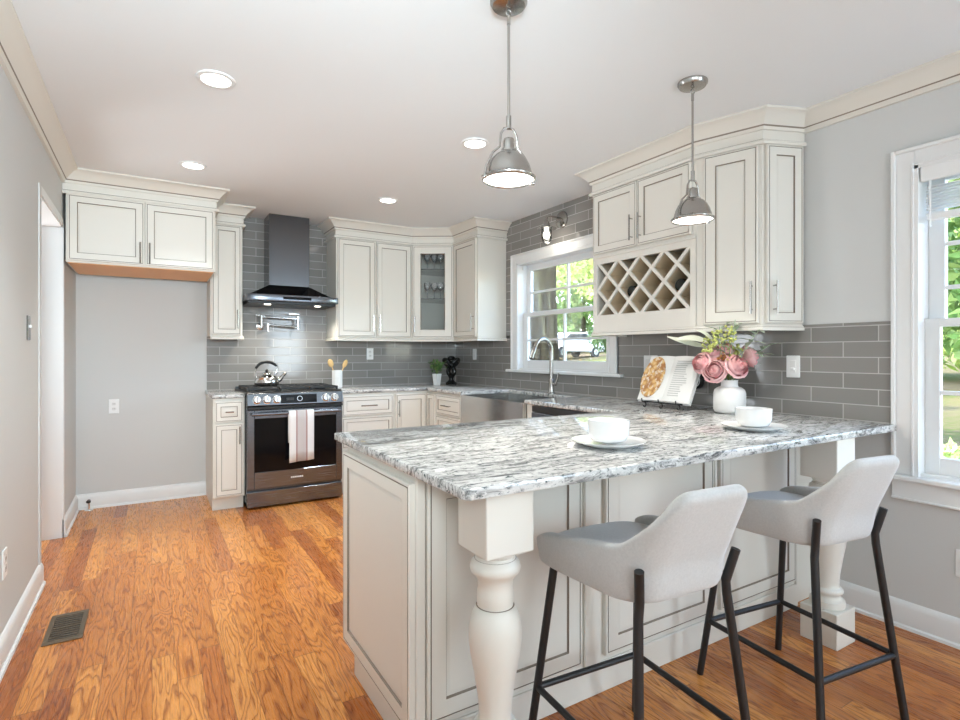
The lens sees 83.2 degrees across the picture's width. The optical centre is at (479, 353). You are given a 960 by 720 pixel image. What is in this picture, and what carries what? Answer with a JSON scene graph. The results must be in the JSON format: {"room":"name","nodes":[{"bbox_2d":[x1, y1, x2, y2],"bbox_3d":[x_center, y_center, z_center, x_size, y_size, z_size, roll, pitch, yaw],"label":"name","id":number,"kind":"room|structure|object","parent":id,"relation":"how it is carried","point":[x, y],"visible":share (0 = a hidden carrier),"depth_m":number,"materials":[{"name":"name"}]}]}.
{"room":"kitchen","nodes":[
{"label":"kitchen","id":0,"kind":"room"},
{"bbox_2d":[0,64,75,635],"bbox_3d":[-1.251,0.000,0.913,0.160,2.500,7.860,0,0,-31],"label":"wall","id":1,"kind":"structure","parent":0,"point":[25,163],"depth_m":2.51,"materials":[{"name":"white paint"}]},
{"bbox_2d":[2,547,6,580],"bbox_3d":[-1.940,0.857,2.209,0.008,0.117,0.072,0,0,-31],"label":"wall outlet","id":2,"kind":"object","parent":1,"relation":"attached to","point":[4,552],"visible":1,"depth_m":2.19,"materials":[{"name":"white plastic"}]},
{"bbox_2d":[0,562,45,682],"bbox_3d":[-0.751,1.189,0.269,0.026,0.122,6.240,0,0,-31],"label":"baseboard","id":3,"kind":"structure","parent":1,"relation":"attached to","point":[13,631],"depth_m":2.41,"materials":[{"name":"white paint"}]},
{"bbox_2d":[26,315,31,339],"bbox_3d":[-2.199,-0.125,2.643,0.016,0.120,0.072,0,0,-31],"label":"switch plate","id":4,"kind":"object","parent":1,"relation":"attached to","point":[28,318],"visible":1,"depth_m":2.62,"materials":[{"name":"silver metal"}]},
{"bbox_2d":[0,0,77,182],"bbox_3d":[-0.946,-1.202,0.654,0.092,0.095,7.100,0,0,-31],"label":"trim","id":5,"kind":"structure","parent":1,"relation":"attached to","point":[17,60],"depth_m":2.45,"materials":[{"name":"white paint"}]},
{"bbox_2d":[38,183,64,564],"bbox_3d":[-2.674,0.170,3.261,0.166,2.160,0.970,0,0,-31],"label":"door","id":6,"kind":"structure","parent":1,"relation":"in","point":[51,225],"depth_m":3.63,"materials":[{"name":"white paint"}]},
{"bbox_2d":[62,167,229,281],"bbox_3d":[-2.532,-0.934,4.165,1.026,0.630,0.732,0,0,-31],"label":"upper cabinet","id":7,"kind":"object","parent":1,"relation":"attached to","point":[120,225],"visible":0.98,"depth_m":3.90,"materials":[{"name":"white paint"}]},
{"bbox_2d":[76,273,206,494],"bbox_3d":[-1.769,0.000,5.285,3.815,2.500,0.150,0,0,-31],"label":"wall","id":8,"kind":"structure","parent":0,"point":[141,343],"depth_m":4.54,"materials":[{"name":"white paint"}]},
{"bbox_2d":[109,399,118,413],"bbox_3d":[-3.005,0.435,4.441,0.072,0.117,0.008,0,0,-31],"label":"wall outlet","id":9,"kind":"object","parent":8,"relation":"attached to","point":[113,403],"visible":1,"depth_m":4.44,"materials":[{"name":"white plastic"}]},
{"bbox_2d":[63,481,205,536],"bbox_3d":[-2.631,1.189,4.234,0.930,0.122,0.750,0,0,-31],"label":"baseboard","id":10,"kind":"structure","parent":8,"relation":"attached to","point":[191,489],"depth_m":4.49,"materials":[{"name":"white paint"}]},
{"bbox_2d":[207,203,255,339],"bbox_3d":[-2.167,-0.685,4.704,0.341,1.130,0.414,0,0,-31],"label":"upper cabinet","id":11,"kind":"object","parent":8,"relation":"attached to","point":[224,288],"visible":0.86,"depth_m":4.57,"materials":[{"name":"white paint"}]},
{"bbox_2d":[242,213,337,309],"bbox_3d":[-1.737,-0.836,4.918,0.786,0.827,0.493,0,0,-31],"label":"range hood","id":12,"kind":"object","parent":8,"relation":"attached to","point":[286,238],"visible":0.92,"depth_m":4.89,"materials":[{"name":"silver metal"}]},
{"bbox_2d":[207,217,455,389],"bbox_3d":[-1.345,-0.450,5.450,2.520,1.600,0.008,0,0,-31],"label":"wall tile","id":13,"kind":"structure","parent":8,"relation":"attached to","point":[303,353],"depth_m":5.24,"materials":[{"name":"grey tile"}]},
{"bbox_2d":[256,313,298,331],"bbox_3d":[-1.885,-0.288,5.035,0.378,0.177,0.140,0,0,-31],"label":"pot filler","id":14,"kind":"object","parent":13,"relation":"attached to","point":[259,326],"visible":1,"depth_m":5.00,"materials":[{"name":"silver metal"}]},
{"bbox_2d":[367,348,372,359],"bbox_3d":[-1.131,0.005,5.570,0.072,0.117,0.008,0,0,-31],"label":"wall outlet","id":15,"kind":"object","parent":13,"relation":"attached to","point":[369,350],"visible":1,"depth_m":5.57,"materials":[{"name":"white plastic"}]},
{"bbox_2d":[317,217,412,341],"bbox_3d":[-1.117,-0.685,5.341,0.863,1.130,0.414,0,0,-31],"label":"upper cabinet","id":16,"kind":"object","parent":8,"relation":"attached to","point":[369,264],"visible":1,"depth_m":5.22,"materials":[{"name":"white paint"}]},
{"bbox_2d":[412,227,453,341],"bbox_3d":[-0.420,-0.685,5.654,0.708,1.130,0.601,0,0,-31],"label":"upper cabinet","id":17,"kind":"object","parent":8,"relation":"attached to","point":[432,312],"visible":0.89,"depth_m":5.45,"materials":[{"name":"white paint"}]},
{"bbox_2d":[421,269,444,276],"bbox_3d":[-0.423,-0.854,5.684,0.650,0.008,0.515,0,0,-31],"label":"shelf","id":18,"kind":"object","parent":17,"relation":"attached to","point":[424,272],"depth_m":5.72,"materials":[{"name":"clear glass"}]},
{"bbox_2d":[421,298,444,303],"bbox_3d":[-0.423,-0.554,5.684,0.650,0.008,0.515,0,0,-31],"label":"shelf","id":19,"kind":"object","parent":17,"relation":"attached to","point":[423,300],"depth_m":5.68,"materials":[{"name":"clear glass"}]},
{"bbox_2d":[0,493,959,719],"bbox_3d":[-0.252,1.310,1.608,5.040,0.120,8.010,0,0,-31],"label":"floor","id":20,"kind":"structure","parent":0,"point":[197,612],"depth_m":2.29,"materials":[{"name":"brown wood"}]},
{"bbox_2d":[41,609,88,646],"bbox_3d":[-1.887,1.247,2.469,0.144,0.006,0.310,0,0,-31],"label":"floor vent","id":21,"kind":"object","parent":20,"relation":"in","point":[70,626],"visible":1,"depth_m":2.46,"materials":[{"name":"brown metal"}]},
{"bbox_2d":[84,499,92,510],"bbox_3d":[-3.112,1.205,4.304,0.060,0.089,0.070,0,0,-31],"label":"water valve","id":22,"kind":"object","parent":20,"relation":"on","point":[88,501],"visible":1,"depth_m":4.30,"materials":[{"name":"silver metal"}]},
{"bbox_2d":[206,394,244,510],"bbox_3d":[-2.149,0.803,4.552,0.231,0.894,0.704,0,0,-31],"label":"base cabinet","id":23,"kind":"object","parent":20,"relation":"on","point":[225,417],"visible":0.97,"depth_m":4.30,"materials":[{"name":"white paint"}]},
{"bbox_2d":[205,389,244,398],"bbox_3d":[-2.158,0.340,4.561,0.238,0.030,0.666,0,0,-31],"label":"countertop","id":24,"kind":"structure","parent":23,"relation":"on","point":[229,393],"depth_m":4.38,"materials":[{"name":"white stone"}]},
{"bbox_2d":[235,383,342,508],"bbox_3d":[-1.692,0.766,4.771,0.772,0.968,0.788,0,0,-31],"label":"range","id":25,"kind":"object","parent":20,"relation":"on","point":[270,479],"visible":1,"depth_m":4.45,"materials":[{"name":"silver metal"}]},
{"bbox_2d":[254,361,286,385],"bbox_3d":[-1.846,0.172,4.742,0.251,0.219,0.208,0,0,-6],"label":"tea kettle","id":26,"kind":"object","parent":25,"relation":"on","point":[265,379],"visible":1,"depth_m":4.68,"materials":[{"name":"silver metal"}]},
{"bbox_2d":[235,386,340,395],"bbox_3d":[-1.717,0.323,4.813,0.772,0.045,0.690,0,0,-31],"label":"cooktop","id":27,"kind":"object","parent":25,"relation":"in","point":[246,390],"depth_m":4.56,"materials":[{"name":"black metal"}]},
{"bbox_2d":[288,409,313,462],"bbox_3d":[-1.471,0.677,4.455,0.201,0.424,0.051,0,0,-31],"label":"dish towel","id":28,"kind":"object","parent":25,"relation":"hanging from","point":[300,422],"visible":1,"depth_m":4.44,"materials":[{"name":"fabric"}]},
{"bbox_2d":[341,392,393,492],"bbox_3d":[-1.168,0.803,5.144,0.505,0.894,0.696,0,0,-31],"label":"base cabinet","id":29,"kind":"object","parent":20,"relation":"on","point":[360,411],"visible":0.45,"depth_m":4.87,"materials":[{"name":"white paint"}]},
{"bbox_2d":[394,391,436,427],"bbox_3d":[-0.484,0.803,5.475,1.004,0.894,0.841,0,0,-31],"label":"base cabinet","id":30,"kind":"object","parent":20,"relation":"on","point":[411,408],"visible":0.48,"depth_m":5.10,"materials":[{"name":"white paint"}]},
{"bbox_2d":[436,392,459,424],"bbox_3d":[-0.013,0.803,4.977,0.716,0.894,0.495,0,0,-31],"label":"base cabinet","id":31,"kind":"object","parent":20,"relation":"on","point":[447,405],"visible":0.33,"depth_m":4.82,"materials":[{"name":"white paint"}]},
{"bbox_2d":[458,491,532,719],"bbox_3d":[0.042,0.803,1.505,0.153,0.894,0.153,0,0,-31],"label":"turned post","id":32,"kind":"object","parent":20,"relation":"on","point":[497,529],"visible":0.98,"depth_m":1.45,"materials":[{"name":"white paint"}]},
{"bbox_2d":[527,404,532,417],"bbox_3d":[0.373,0.803,4.339,0.716,0.894,0.995,0,0,-31],"label":"base cabinet","id":33,"kind":"object","parent":20,"relation":"on","point":[529,407],"visible":0.02,"depth_m":3.80,"materials":[{"name":"white paint"}]},
{"bbox_2d":[532,405,589,417],"bbox_3d":[0.768,0.803,3.638,0.610,0.893,0.600,0,0,-31],"label":"dishwasher","id":34,"kind":"object","parent":20,"relation":"on","point":[537,411],"visible":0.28,"depth_m":3.57,"materials":[{"name":"black metal"}]},
{"bbox_2d":[343,446,812,719],"bbox_3d":[0.603,0.803,2.466,2.286,0.894,0.669,0,0,-31],"label":"base cabinet","id":35,"kind":"object","parent":20,"relation":"on","point":[410,586],"visible":0.44,"depth_m":1.89,"materials":[{"name":"white paint"}]},
{"bbox_2d":[334,382,896,500],"bbox_3d":[-0.154,0.340,3.693,2.292,0.030,4.232,0,0,-31],"label":"countertop","id":36,"kind":"structure","parent":35,"relation":"on","point":[471,461],"depth_m":1.98,"materials":[{"name":"white stone"}]},
{"bbox_2d":[332,370,341,387],"bbox_3d":[-1.358,0.242,5.143,0.097,0.165,0.094,0,0,-31],"label":"utensil crock","id":37,"kind":"object","parent":36,"relation":"on","point":[336,374],"visible":0.76,"depth_m":5.10,"materials":[{"name":"white ceramic"}]},
{"bbox_2d":[328,359,333,369],"bbox_3d":[-1.387,0.184,5.123,0.115,0.261,0.018,0,0,-28],"label":"wooden spoon","id":38,"kind":"object","parent":37,"relation":"in","point":[330,362],"visible":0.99,"depth_m":5.11,"materials":[{"name":"brown wood"}]},
{"bbox_2d":[342,360,347,370],"bbox_3d":[-1.324,0.188,5.165,0.126,0.255,0.017,0,0,-34],"label":"wooden spoon","id":39,"kind":"object","parent":37,"relation":"in","point":[345,362],"visible":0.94,"depth_m":5.18,"materials":[{"name":"brown wood"}]},
{"bbox_2d":[428,359,446,384],"bbox_3d":[-0.435,0.190,5.556,0.214,0.269,0.196,0,0,0],"label":"potted plant","id":40,"kind":"object","parent":36,"relation":"on","point":[436,377],"visible":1,"depth_m":5.55,"materials":[{"name":"green plant"}]},
{"bbox_2d":[442,356,459,383],"bbox_3d":[-0.309,0.174,5.815,0.218,0.300,0.120,0,0,-31],"label":"knot sculpture","id":41,"kind":"object","parent":36,"relation":"on","point":[449,364],"visible":0.97,"depth_m":5.79,"materials":[{"name":"black ceramic"}]},
{"bbox_2d":[460,393,552,422],"bbox_3d":[0.269,0.470,4.317,0.507,0.240,0.896,0,0,-31],"label":"sink","id":42,"kind":"object","parent":36,"relation":"in","point":[490,406],"visible":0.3,"depth_m":4.28,"materials":[{"name":"silver metal"}]},
{"bbox_2d":[529,337,558,392],"bbox_3d":[0.512,0.097,4.317,0.296,0.455,0.105,0,0,-43],"label":"kitchen faucet","id":43,"kind":"object","parent":36,"relation":"on","point":[552,383],"visible":1,"depth_m":4.39,"materials":[{"name":"silver metal"}]},
{"bbox_2d":[571,434,646,448],"bbox_3d":[0.450,0.313,1.894,0.256,0.023,0.256,0,0,-31],"label":"saucer","id":44,"kind":"object","parent":36,"relation":"on","point":[631,441],"visible":0.8,"depth_m":1.88,"materials":[{"name":"white ceramic"}]},
{"bbox_2d":[588,417,629,443],"bbox_3d":[0.449,0.272,1.895,0.146,0.079,0.143,0,0,45],"label":"coffee cup","id":45,"kind":"object","parent":44,"relation":"on","point":[607,430],"visible":1,"depth_m":1.84,"materials":[{"name":"white ceramic"}]},
{"bbox_2d":[641,398,683,409],"bbox_3d":[1.141,0.203,3.227,0.249,0.243,0.264,0,0,-33],"label":"book stand","id":46,"kind":"object","parent":36,"relation":"on","point":[661,403],"visible":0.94,"depth_m":3.17,"materials":[{"name":"black metal"}]},
{"bbox_2d":[637,356,699,405],"bbox_3d":[1.125,0.155,3.217,0.166,0.281,0.368,0,0,-33],"label":"cookbook","id":47,"kind":"object","parent":46,"relation":"on","point":[668,379],"visible":0.98,"depth_m":3.20,"materials":[{"name":"white paper"}]},
{"bbox_2d":[640,357,665,396],"bbox_3d":[1.054,0.142,3.296,0.125,0.241,0.158,0,0,-33],"label":"photo","id":48,"kind":"object","parent":47,"relation":"attached to","point":[653,381],"depth_m":3.28},
{"bbox_2d":[713,379,745,413],"bbox_3d":[1.361,0.234,2.950,0.164,0.180,0.164,0,0,-31],"label":"flower vase","id":49,"kind":"object","parent":36,"relation":"on","point":[728,396],"visible":0.87,"depth_m":2.89,"materials":[{"name":"white ceramic"}]},
{"bbox_2d":[667,330,727,377],"bbox_3d":[1.196,0.020,2.946,0.322,0.290,0.144,0,0,14],"label":"leaf","id":50,"kind":"object","parent":49,"relation":"in","point":[690,340],"visible":0.77,"depth_m":3.00,"materials":[{"name":"white"}]},
{"bbox_2d":[692,353,711,373],"bbox_3d":[1.251,0.086,2.957,0.177,0.182,0.088,0,0,27],"label":"rose","id":51,"kind":"object","parent":49,"relation":"in","point":[700,360],"visible":0.95,"depth_m":2.95,"materials":[{"name":"pink plant"}]},
{"bbox_2d":[701,358,727,383],"bbox_3d":[1.276,0.102,2.913,0.149,0.151,0.092,0,0,5],"label":"rose","id":52,"kind":"object","parent":49,"relation":"in","point":[716,373],"visible":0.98,"depth_m":2.90,"materials":[{"name":"pink plant"}]},
{"bbox_2d":[703,346,725,379],"bbox_3d":[1.285,0.067,2.971,0.105,0.218,0.117,0,0,-31],"label":"rose","id":53,"kind":"object","parent":49,"relation":"in","point":[715,353],"visible":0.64,"depth_m":2.93,"materials":[{"name":"pink plant"}]},
{"bbox_2d":[701,325,742,378],"bbox_3d":[1.317,0.002,2.934,0.182,0.308,0.218,0,0,43],"label":"sprig","id":54,"kind":"object","parent":49,"relation":"in","point":[710,346],"visible":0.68,"depth_m":2.90,"materials":[{"name":"green"}]},
{"bbox_2d":[717,352,731,379],"bbox_3d":[1.323,0.078,2.901,0.100,0.175,0.087,0,0,-13],"label":"sprig","id":55,"kind":"object","parent":49,"relation":"in","point":[724,356],"visible":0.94,"depth_m":2.90,"materials":[{"name":"orange plant"}]},
{"bbox_2d":[717,343,734,379],"bbox_3d":[1.343,0.057,2.967,0.111,0.236,0.104,0,0,-31],"label":"rose","id":56,"kind":"object","parent":49,"relation":"in","point":[727,344],"visible":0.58,"depth_m":2.94,"materials":[{"name":"pink plant"}]},
{"bbox_2d":[723,354,747,379],"bbox_3d":[1.366,0.090,2.888,0.120,0.172,0.109,0,0,26],"label":"rose","id":57,"kind":"object","parent":49,"relation":"in","point":[737,367],"visible":0.97,"depth_m":2.86,"materials":[{"name":"pink plant"}]},
{"bbox_2d":[704,320,780,379],"bbox_3d":[1.423,-0.005,2.912,0.365,0.342,0.333,0,0,-31],"label":"eucalyptus sprig","id":58,"kind":"object","parent":49,"relation":"in","point":[736,326],"visible":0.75,"depth_m":2.88,"materials":[{"name":"green plant"}]},
{"bbox_2d":[733,345,758,379],"bbox_3d":[1.450,0.066,2.939,0.131,0.221,0.110,0,0,-31],"label":"rose","id":59,"kind":"object","parent":49,"relation":"in","point":[749,355],"visible":0.86,"depth_m":2.91,"materials":[{"name":"pink plant"}]},
{"bbox_2d":[721,421,787,431],"bbox_3d":[1.161,0.313,2.297,0.256,0.023,0.256,0,0,-31],"label":"saucer","id":60,"kind":"object","parent":36,"relation":"on","point":[733,424],"visible":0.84,"depth_m":2.27,"materials":[{"name":"white ceramic"}]},
{"bbox_2d":[735,406,772,427],"bbox_3d":[1.160,0.272,2.298,0.146,0.079,0.143,0,0,45],"label":"coffee cup","id":61,"kind":"object","parent":60,"relation":"on","point":[754,417],"visible":1,"depth_m":2.25,"materials":[{"name":"white ceramic"}]},
{"bbox_2d":[529,484,750,719],"bbox_3d":[0.464,0.791,1.561,0.465,0.920,0.542,0,0,-27],"label":"bar stool","id":62,"kind":"object","parent":20,"relation":"on","point":[680,551],"visible":1,"depth_m":1.40,"materials":[{"name":"grey fabric"}]},
{"bbox_2d":[697,455,909,719],"bbox_3d":[1.164,0.791,1.964,0.465,0.920,0.542,0,0,-24],"label":"bar stool","id":63,"kind":"object","parent":20,"relation":"on","point":[844,509],"visible":0.92,"depth_m":1.80,"materials":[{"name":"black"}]},
{"bbox_2d":[800,438,854,650],"bbox_3d":[1.522,0.803,2.371,0.153,0.894,0.153,0,0,-31],"label":"turned post","id":64,"kind":"object","parent":20,"relation":"on","point":[821,462],"visible":0.45,"depth_m":2.32,"materials":[{"name":"white paint"}]},
{"bbox_2d":[12,0,959,227],"bbox_3d":[-0.226,-1.310,1.565,5.040,0.120,8.110,0,0,-31],"label":"ceiling","id":65,"kind":"structure","parent":0,"point":[334,108],"depth_m":2.45,"materials":[{"name":"white paint"}]},
{"bbox_2d":[179,161,206,169],"bbox_3d":[-1.904,-1.245,3.589,0.168,0.008,0.168,0,0,-31],"label":"recessed light","id":66,"kind":"object","parent":65,"relation":"in","point":[193,165],"visible":1,"depth_m":3.58,"materials":[{"name":"white paint"}]},
{"bbox_2d":[195,70,235,88],"bbox_3d":[-1.203,-1.245,2.465,0.168,0.008,0.168,0,0,-31],"label":"recessed light","id":67,"kind":"object","parent":65,"relation":"in","point":[211,78],"visible":1,"depth_m":2.46,"materials":[{"name":"white paint"}]},
{"bbox_2d":[377,197,397,203],"bbox_3d":[-0.750,-1.245,4.408,0.168,0.008,0.168,0,0,-31],"label":"recessed light","id":68,"kind":"object","parent":65,"relation":"in","point":[389,200],"visible":1,"depth_m":4.40,"materials":[{"name":"white paint"}]},
{"bbox_2d":[461,137,488,148],"bbox_3d":[-0.029,-1.245,3.214,0.168,0.008,0.168,0,0,-31],"label":"recessed light","id":69,"kind":"object","parent":65,"relation":"in","point":[470,143],"visible":1,"depth_m":3.21,"materials":[{"name":"white paint"}]},
{"bbox_2d":[481,0,535,188],"bbox_3d":[0.102,-0.929,1.916,0.206,0.642,0.192,0,0,-23],"label":"pendant light","id":70,"kind":"object","parent":65,"relation":"hanging from","point":[508,168],"visible":1,"depth_m":1.90,"materials":[{"name":"silver metal"}]},
{"bbox_2d":[484,173,532,186],"bbox_3d":[0.102,-0.616,1.916,0.173,0.004,0.173,0,0,-23],"label":"diffuser","id":71,"kind":"object","parent":70,"relation":"attached to","point":[490,179],"depth_m":1.91,"materials":[{"name":"white glass"}]},
{"bbox_2d":[671,75,714,225],"bbox_3d":[0.980,-0.929,2.493,0.206,0.642,0.192,0,0,-23],"label":"pendant light","id":72,"kind":"object","parent":65,"relation":"hanging from","point":[694,210],"visible":1,"depth_m":2.47,"materials":[{"name":"silver metal"}]},
{"bbox_2d":[673,216,712,223],"bbox_3d":[0.980,-0.616,2.493,0.173,0.004,0.173,0,0,-23],"label":"diffuser","id":73,"kind":"object","parent":72,"relation":"attached to","point":[676,219],"depth_m":2.49,"materials":[{"name":"white glass"}]},
{"bbox_2d":[802,82,959,617],"bbox_3d":[1.823,0.000,2.781,0.125,2.500,7.860,0,0,-31],"label":"wall","id":74,"kind":"structure","parent":0,"point":[847,163],"depth_m":2.57,"materials":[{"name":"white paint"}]},
{"bbox_2d":[448,216,511,340],"bbox_3d":[-0.019,-0.685,5.279,0.414,1.130,0.557,0,0,-31],"label":"upper cabinet","id":75,"kind":"object","parent":74,"relation":"attached to","point":[479,245],"visible":1,"depth_m":5.16,"materials":[{"name":"white paint"}]},
{"bbox_2d":[505,234,623,376],"bbox_3d":[0.698,-0.376,4.581,0.174,1.099,1.475,0,0,-31],"label":"window","id":76,"kind":"structure","parent":74,"relation":"in","point":[522,265],"depth_m":4.74,"materials":[{"name":"white paint"}]},
{"bbox_2d":[456,194,890,423],"bbox_3d":[0.821,-0.450,4.303,0.008,1.600,4.202,0,0,-31],"label":"wall tile","id":77,"kind":"structure","parent":74,"relation":"attached to","point":[845,368],"depth_m":3.05,"materials":[{"name":"grey tile"}]},
{"bbox_2d":[473,349,475,359],"bbox_3d":[-0.059,0.010,5.733,0.010,0.117,0.072,0,0,-31],"label":"switch plate","id":78,"kind":"object","parent":77,"relation":"attached to","point":[474,350],"visible":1,"depth_m":5.72,"materials":[{"name":"white plastic"}]},
{"bbox_2d":[537,211,567,243],"bbox_3d":[0.582,-1.041,4.449,0.248,0.287,0.159,0,0,-31],"label":"wall sconce","id":79,"kind":"object","parent":77,"relation":"attached to","point":[562,217],"visible":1,"depth_m":4.45,"materials":[{"name":"silver metal"}]},
{"bbox_2d":[575,126,695,336],"bbox_3d":[1.076,-0.685,3.477,0.414,1.130,0.929,0,0,-31],"label":"wine rack cabinet","id":80,"kind":"object","parent":77,"relation":"attached to","point":[637,192],"visible":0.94,"depth_m":3.35,"materials":[{"name":"white paint"}]},
{"bbox_2d":[627,285,636,295],"bbox_3d":[1.080,-0.400,3.544,0.246,0.076,0.076,0,0,-31],"label":"wine bottle","id":81,"kind":"object","parent":80,"relation":"in","point":[631,289],"visible":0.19,"depth_m":3.49,"materials":[{"name":"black glass"}]},
{"bbox_2d":[675,279,686,290],"bbox_3d":[1.274,-0.400,3.224,0.246,0.076,0.076,0,0,-31],"label":"wine bottle","id":82,"kind":"object","parent":80,"relation":"in","point":[679,283],"visible":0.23,"depth_m":3.16,"materials":[{"name":"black glass"}]},
{"bbox_2d":[644,355,656,370],"bbox_3d":[1.169,0.072,3.712,0.010,0.117,0.118,0,0,-31],"label":"switch plate","id":83,"kind":"object","parent":77,"relation":"attached to","point":[647,358],"visible":0.47,"depth_m":3.73,"materials":[{"name":"white plastic"}]},
{"bbox_2d":[696,374,704,388],"bbox_3d":[1.347,0.145,3.367,0.048,0.151,0.108,0,0,-31],"label":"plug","id":84,"kind":"object","parent":77,"relation":"attached to","point":[701,381],"visible":0.22,"depth_m":3.32,"materials":[{"name":"black plastic"}]},
{"bbox_2d":[786,356,799,377],"bbox_3d":[1.668,0.070,2.885,0.016,0.117,0.072,0,0,-31],"label":"switch plate","id":85,"kind":"object","parent":77,"relation":"attached to","point":[792,362],"visible":1,"depth_m":2.88,"materials":[{"name":"white plastic"}]},
{"bbox_2d":[688,104,806,331],"bbox_3d":[1.443,-0.685,2.882,0.413,1.130,0.501,0,0,-32],"label":"upper cabinet","id":86,"kind":"object","parent":74,"relation":"attached to","point":[749,163],"visible":0.98,"depth_m":2.83,"materials":[{"name":"white paint"}]},
{"bbox_2d":[803,50,959,133],"bbox_3d":[2.721,-1.202,1.095,0.092,0.095,4.045,0,0,-31],"label":"trim","id":87,"kind":"structure","parent":74,"relation":"attached to","point":[944,71],"depth_m":2.49,"materials":[{"name":"white paint"}]},
{"bbox_2d":[840,579,959,649],"bbox_3d":[2.763,1.189,1.090,0.026,0.122,3.994,0,0,-31],"label":"baseboard","id":88,"kind":"structure","parent":74,"relation":"attached to","point":[937,626],"depth_m":2.44,"materials":[{"name":"white paint"}]},
{"bbox_2d":[891,134,959,510],"bbox_3d":[2.226,-0.131,2.066,0.174,1.589,1.126,0,0,-31],"label":"window","id":89,"kind":"structure","parent":74,"relation":"in","point":[920,287],"depth_m":2.43,"materials":[{"name":"white paint"}]},
{"bbox_2d":[920,158,959,226],"bbox_3d":[2.210,-0.698,2.045,0.062,0.275,0.880,0,0,-31],"label":"window blind","id":90,"kind":"object","parent":89,"relation":"attached to","point":[944,195],"visible":1,"depth_m":2.35,"materials":[{"name":"white plastic"}]},
{"bbox_2d":[955,549,959,576],"bbox_3d":[2.050,0.893,2.281,0.008,0.117,0.072,0,0,-31],"label":"wall outlet","id":91,"kind":"object","parent":74,"relation":"attached to","point":[957,551],"visible":1,"depth_m":2.30,"materials":[{"name":"white plastic"}]},
{"label":"outside","id":92,"kind":"structure","parent":0,"visible":0},
{"bbox_2d":[559,352,959,450],"bbox_3d":[15.174,-0.863,40.812,62.000,5.201,86.000,0,0,-31],"label":"ground","id":93,"kind":"structure","parent":92,"point":[951,378],"depth_m":11.07,"materials":[{"name":"green plant"}]},
{"bbox_2d":[530,266,559,360],"bbox_3d":[1.265,-2.459,9.580,6.620,8.256,6.492,0,0,-31],"label":"shade tree","id":94,"kind":"object","parent":93,"relation":"on","point":[545,326],"visible":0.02,"depth_m":9.60,"materials":[{"name":"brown plant"}]},
{"bbox_2d":[558,326,578,352],"bbox_3d":[6.220,-0.934,38.715,2.372,2.119,3.713,0,0,25],"label":"shrub","id":95,"kind":"object","parent":93,"relation":"on","point":[570,329],"visible":0.12,"depth_m":37.84,"materials":[{"name":"green plant"}]},
{"bbox_2d":[556,259,591,293],"bbox_3d":[9.412,-6.284,36.255,10.729,12.332,11.429,0,0,-31],"label":"leafy tree","id":96,"kind":"object","parent":93,"relation":"on","point":[561,267],"visible":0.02,"depth_m":36.09,"materials":[{"name":"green plant"}]},
{"bbox_2d":[556,266,592,331],"bbox_3d":[10.358,-7.603,55.629,17.336,13.193,16.476,0,0,-31],"label":"leafy tree","id":97,"kind":"object","parent":93,"relation":"on","point":[581,321],"visible":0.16,"depth_m":54.61,"materials":[{"name":"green plant"}]},
{"bbox_2d":[564,258,592,300],"bbox_3d":[5.437,-2.919,17.850,7.328,7.894,7.310,0,0,-31],"label":"leafy tree","id":98,"kind":"object","parent":93,"relation":"on","point":[581,268],"visible":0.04,"depth_m":19.22,"materials":[{"name":"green plant"}]},
{"bbox_2d":[558,332,604,357],"bbox_3d":[5.272,-0.497,31.989,4.318,1.479,1.784,0,0,-35],"label":"car","id":99,"kind":"object","parent":93,"relation":"on","point":[575,347],"visible":0.52,"depth_m":31.26,"materials":[{"name":"white paint"}]},
{"bbox_2d":[584,327,605,347],"bbox_3d":[8.370,-0.996,37.310,2.351,2.056,3.711,0,0,19],"label":"shrub","id":100,"kind":"object","parent":93,"relation":"on","point":[589,328],"visible":0.04,"depth_m":36.50,"materials":[{"name":"green plant"}]},
{"bbox_2d":[586,327,605,352],"bbox_3d":[7.338,-1.250,24.805,4.816,3.669,4.386,0,0,-31],"label":"leafy tree","id":101,"kind":"object","parent":93,"relation":"on","point":[594,342],"visible":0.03,"depth_m":24.52,"materials":[{"name":"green plant"}]},
{"bbox_2d":[943,178,959,359],"bbox_3d":[6.428,-1.363,7.049,5.422,5.482,4.686,0,0,-11],"label":"leafy tree","id":102,"kind":"object","parent":93,"relation":"on","point":[952,337],"visible":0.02,"depth_m":6.78,"materials":[{"name":"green plant"}]},
{"bbox_2d":[943,437,959,458],"bbox_3d":[4.961,1.321,5.822,1.353,0.822,1.660,0,0,6],"label":"shrub","id":103,"kind":"object","parent":93,"relation":"on","point":[954,453],"visible":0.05,"depth_m":5.95,"materials":[{"name":"green plant"}]},
{"bbox_2d":[943,217,959,371],"bbox_3d":[11.968,-3.409,12.232,8.303,8.250,7.373,0,0,40],"label":"leafy tree","id":104,"kind":"object","parent":93,"relation":"on","point":[956,362],"visible":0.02,"depth_m":13.12,"materials":[{"name":"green plant"}]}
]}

